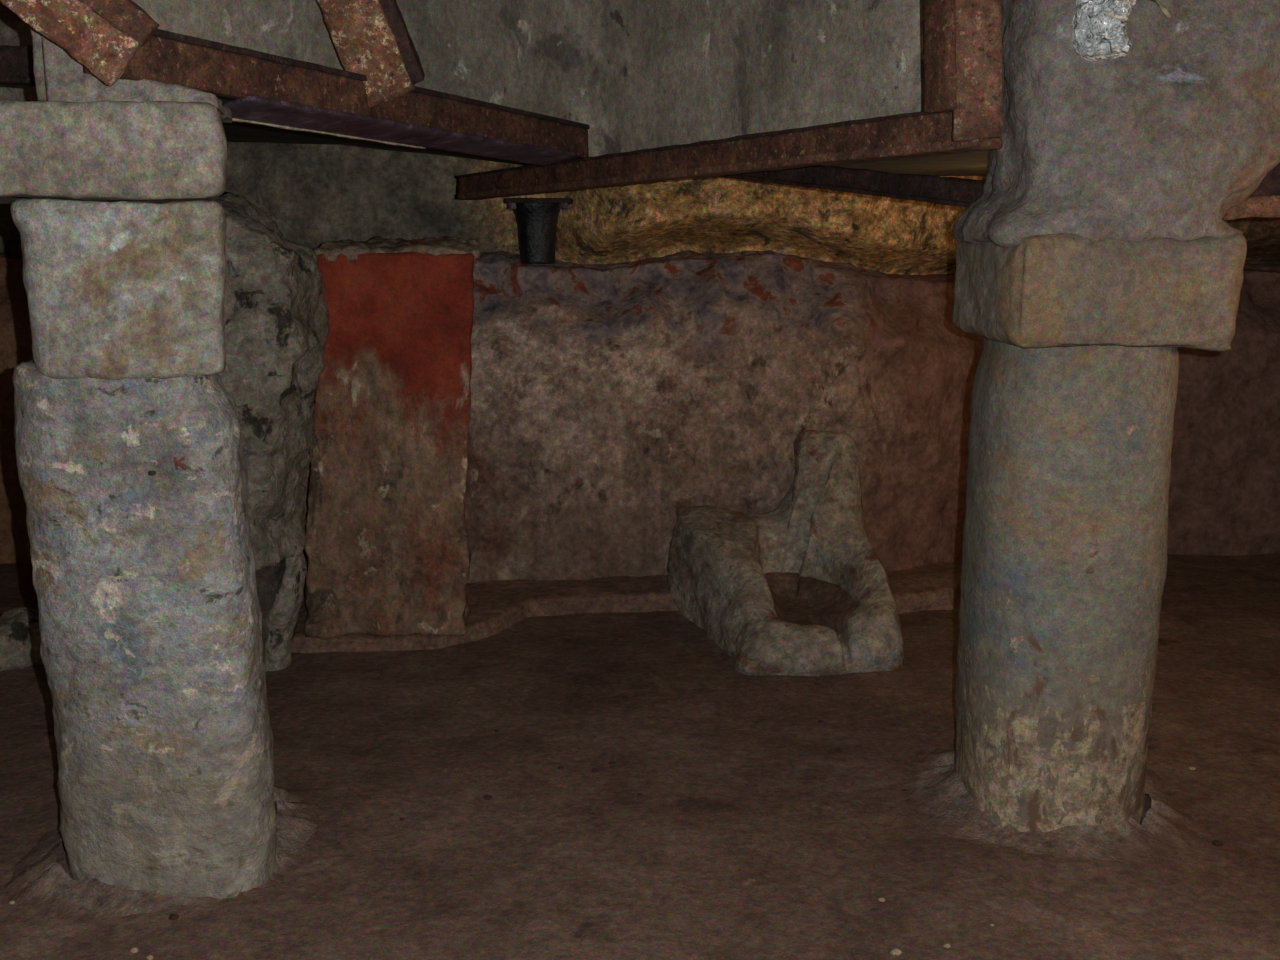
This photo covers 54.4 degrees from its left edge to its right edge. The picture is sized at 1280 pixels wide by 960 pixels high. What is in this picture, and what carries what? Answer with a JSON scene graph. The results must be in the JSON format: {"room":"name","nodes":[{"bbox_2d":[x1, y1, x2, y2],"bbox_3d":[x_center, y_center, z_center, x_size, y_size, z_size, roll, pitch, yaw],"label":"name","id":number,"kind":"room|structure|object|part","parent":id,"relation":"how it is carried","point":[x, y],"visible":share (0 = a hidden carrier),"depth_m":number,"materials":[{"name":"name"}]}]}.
{"room":"underground archaeological ruins","nodes":[
{"label":"underground archaeological ruins","id":0,"kind":"room"},
{"bbox_2d":[0,0,923,156],"bbox_3d":[-0.584,-1.391,3.448,5.826,0.948,1.608,1,12,5],"label":"wall","id":1,"kind":"structure","parent":0,"point":[642,74],"depth_m":3.72,"materials":[{"name":"concrete"}]},
{"bbox_2d":[0,45,34,85],"bbox_3d":[-1.676,-1.069,3.201,0.477,0.118,0.095,2,12,12],"label":"steel beam","id":2,"kind":"structure","parent":1,"relation":"attached to","point":[16,62],"depth_m":3.15,"materials":[{"name":"brown metal"}]},
{"bbox_2d":[455,111,1001,199],"bbox_3d":[0.031,-1.007,3.989,0.090,0.165,2.831,-7,14,-32],"label":"steel beam","id":3,"kind":"structure","parent":1,"relation":"attached to","point":[922,133],"depth_m":3.52,"materials":[{"name":"brown metal"}]},
{"bbox_2d":[923,0,1002,141],"bbox_3d":[0.713,-0.980,2.749,0.182,0.452,0.105,0,12,0],"label":"steel post","id":4,"kind":"object","parent":3,"relation":"attached to","point":[962,41],"visible":1,"depth_m":2.73,"materials":[{"name":"brown metal"}]},
{"bbox_2d":[215,95,988,175],"bbox_3d":[-0.548,-1.378,5.341,5.732,0.184,4.984,0,12,0],"label":"ceiling","id":5,"kind":"structure","parent":0,"point":[969,163],"depth_m":4.78,"materials":[{"name":"concrete"}]},
{"bbox_2d":[0,554,1279,959],"bbox_3d":[0.000,0.880,3.445,8.400,0.034,9.600,0,12,0],"label":"floor","id":6,"kind":"structure","parent":0,"point":[759,828],"depth_m":3.35,"materials":[{"name":"brown soil"}]},
{"bbox_2d":[0,607,42,670],"bbox_3d":[-2.271,0.589,4.545,0.357,0.233,0.326,-9,14,-36],"label":"rock","id":7,"kind":"object","parent":6,"relation":"on","point":[20,639],"visible":0.59,"depth_m":4.43,"materials":[{"name":"grey stone"}]},
{"bbox_2d":[130,947,138,952],"bbox_3d":[-1.105,1.027,2.718,0.019,0.012,0.016,0,12,0],"label":"pebble","id":8,"kind":"object","parent":6,"relation":"on","point":[134,949],"visible":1,"depth_m":2.71,"materials":[{"name":"beige stone"}]},
{"bbox_2d":[146,955,153,959],"bbox_3d":[-1.060,1.034,2.691,0.017,0.010,0.013,0,12,0],"label":"pebble","id":9,"kind":"object","parent":6,"relation":"on","point":[149,957],"visible":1,"depth_m":2.69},
{"bbox_2d":[0,26,319,923],"bbox_3d":[-1.193,-0.174,2.960,0.945,2.348,0.898,-3,12,-14],"label":"stone pillar","id":10,"kind":"structure","parent":6,"relation":"on","point":[133,473],"depth_m":2.75,"materials":[{"name":"grey stone"}]},
{"bbox_2d":[83,29,589,165],"bbox_3d":[-0.683,-1.007,3.405,0.150,0.206,2.021,6,13,26],"label":"steel beam","id":11,"kind":"structure","parent":10,"relation":"attached to","point":[271,90],"depth_m":3.16,"materials":[{"name":"brown metal"}]},
{"bbox_2d":[0,0,159,85],"bbox_3d":[-1.115,-0.931,2.404,0.343,0.322,0.064,-4,12,-19],"label":"strut","id":12,"kind":"object","parent":11,"relation":"attached to","point":[104,36],"visible":1,"depth_m":2.42,"materials":[{"name":"brown metal"}]},
{"bbox_2d":[317,0,424,106],"bbox_3d":[-0.696,-1.170,3.155,0.130,0.435,0.326,10,16,42],"label":"strut","id":13,"kind":"object","parent":11,"relation":"attached to","point":[372,39],"visible":0.94,"depth_m":3.16,"materials":[{"name":"brown metal"}]},
{"bbox_2d":[169,914,178,919],"bbox_3d":[-1.064,0.998,2.841,0.020,0.012,0.018,6,13,28],"label":"pebble","id":14,"kind":"object","parent":6,"relation":"on","point":[172,916],"visible":1,"depth_m":2.84,"materials":[{"name":"brown stone"}]},
{"bbox_2d":[214,192,329,670],"bbox_3d":[-1.420,-0.131,4.342,0.662,1.734,0.688,0,12,0],"label":"pier","id":15,"kind":"object","parent":6,"relation":"on","point":[277,315],"visible":0.45,"depth_m":4.12,"materials":[{"name":"grey stone"}]},
{"bbox_2d":[483,795,491,799],"bbox_3d":[-0.423,0.881,3.453,0.026,0.014,0.020,0,12,0],"label":"pebble","id":16,"kind":"object","parent":6,"relation":"on","point":[486,797],"visible":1,"depth_m":3.45,"materials":[{"name":"brown stone"}]},
{"bbox_2d":[667,430,903,675],"bbox_3d":[0.547,0.248,4.764,0.917,0.764,0.981,0,12,0],"label":"trough","id":17,"kind":"object","parent":6,"relation":"on","point":[799,587],"visible":0.98,"depth_m":4.85,"materials":[{"name":"grey stone"}]},
{"bbox_2d":[890,949,901,954],"bbox_3d":[0.557,1.028,2.706,0.027,0.013,0.017,0,12,0],"label":"pebble","id":18,"kind":"object","parent":6,"relation":"on","point":[894,951],"visible":1,"depth_m":2.70,"materials":[{"name":"beige stone"}]},
{"bbox_2d":[902,0,1279,863],"bbox_3d":[1.141,-0.412,3.165,1.018,2.713,0.953,0,12,0],"label":"stone pillar","id":19,"kind":"structure","parent":6,"relation":"on","point":[1096,245],"depth_m":3.01,"materials":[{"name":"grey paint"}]},
{"bbox_2d":[718,165,984,206],"bbox_3d":[0.633,-0.915,3.790,0.084,0.201,1.303,-7,13,-31],"label":"steel beam","id":20,"kind":"structure","parent":19,"relation":"attached to","point":[951,191],"depth_m":3.64,"materials":[{"name":"brown metal"}]},
{"bbox_2d":[1072,0,1136,60],"bbox_3d":[1.033,-1.016,2.725,0.146,0.202,0.104,0,12,0],"label":"plastic wrapping","id":21,"kind":"object","parent":19,"relation":"attached to","point":[1099,26],"visible":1,"depth_m":2.73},
{"bbox_2d":[1150,0,1171,17],"bbox_3d":[1.129,-1.042,2.736,0.076,0.054,0.029,8,14,34],"label":"twig","id":22,"kind":"object","parent":19,"relation":"attached to","point":[1164,9],"visible":1,"depth_m":2.72,"materials":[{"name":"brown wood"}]},
{"bbox_2d":[1222,163,1279,220],"bbox_3d":[1.706,-0.766,3.239,0.562,0.189,0.077,6,13,26],"label":"steel beam","id":23,"kind":"structure","parent":19,"relation":"on","point":[1264,202],"depth_m":3.25,"materials":[{"name":"brown metal"}]},
{"bbox_2d":[1212,840,1222,845],"bbox_3d":[1.476,0.928,3.178,0.028,0.012,0.020,0,12,0],"label":"pebble","id":24,"kind":"object","parent":6,"relation":"on","point":[1215,842],"visible":1,"depth_m":3.17,"materials":[{"name":"brown stone"}]},
{"bbox_2d":[0,250,1279,586],"bbox_3d":[0.009,-0.307,5.709,8.418,1.485,1.244,0,12,-2],"label":"wall","id":25,"kind":"structure","parent":0,"point":[610,402],"depth_m":5.26,"materials":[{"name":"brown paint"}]},
{"bbox_2d":[504,198,572,263],"bbox_3d":[-0.416,-1.035,5.168,0.272,0.267,0.222,0,12,0],"label":"post","id":26,"kind":"object","parent":25,"relation":"on","point":[537,218],"visible":1,"depth_m":5.10,"materials":[{"name":"black metal"}]},
{"bbox_3d":[-0.416,-1.154,5.144,0.272,0.024,0.222,0,12,0],"label":"head plate","id":27,"kind":"part","parent":26,"relation":"part of","materials":[{"name":"black metal"}]},
{"bbox_2d":[291,559,961,652],"bbox_3d":[-0.093,0.488,5.184,3.573,0.136,0.875,-2,12,-9],"label":"stone ledge","id":28,"kind":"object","parent":25,"relation":"attached to","point":[495,605],"depth_m":5.10,"materials":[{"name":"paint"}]},
{"bbox_2d":[304,236,480,639],"bbox_3d":[-0.922,-0.171,4.704,0.707,1.474,0.525,0,12,0],"label":"pilaster","id":29,"kind":"object","parent":28,"relation":"on","point":[388,553],"visible":0.98,"depth_m":4.52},
{"bbox_2d":[0,142,1279,274],"bbox_3d":[0.000,-1.273,5.554,8.400,0.820,1.226,0,12,0],"label":"wall","id":30,"kind":"structure","parent":0,"point":[314,194],"depth_m":5.40,"materials":[{"name":"beige stone"}]}
]}

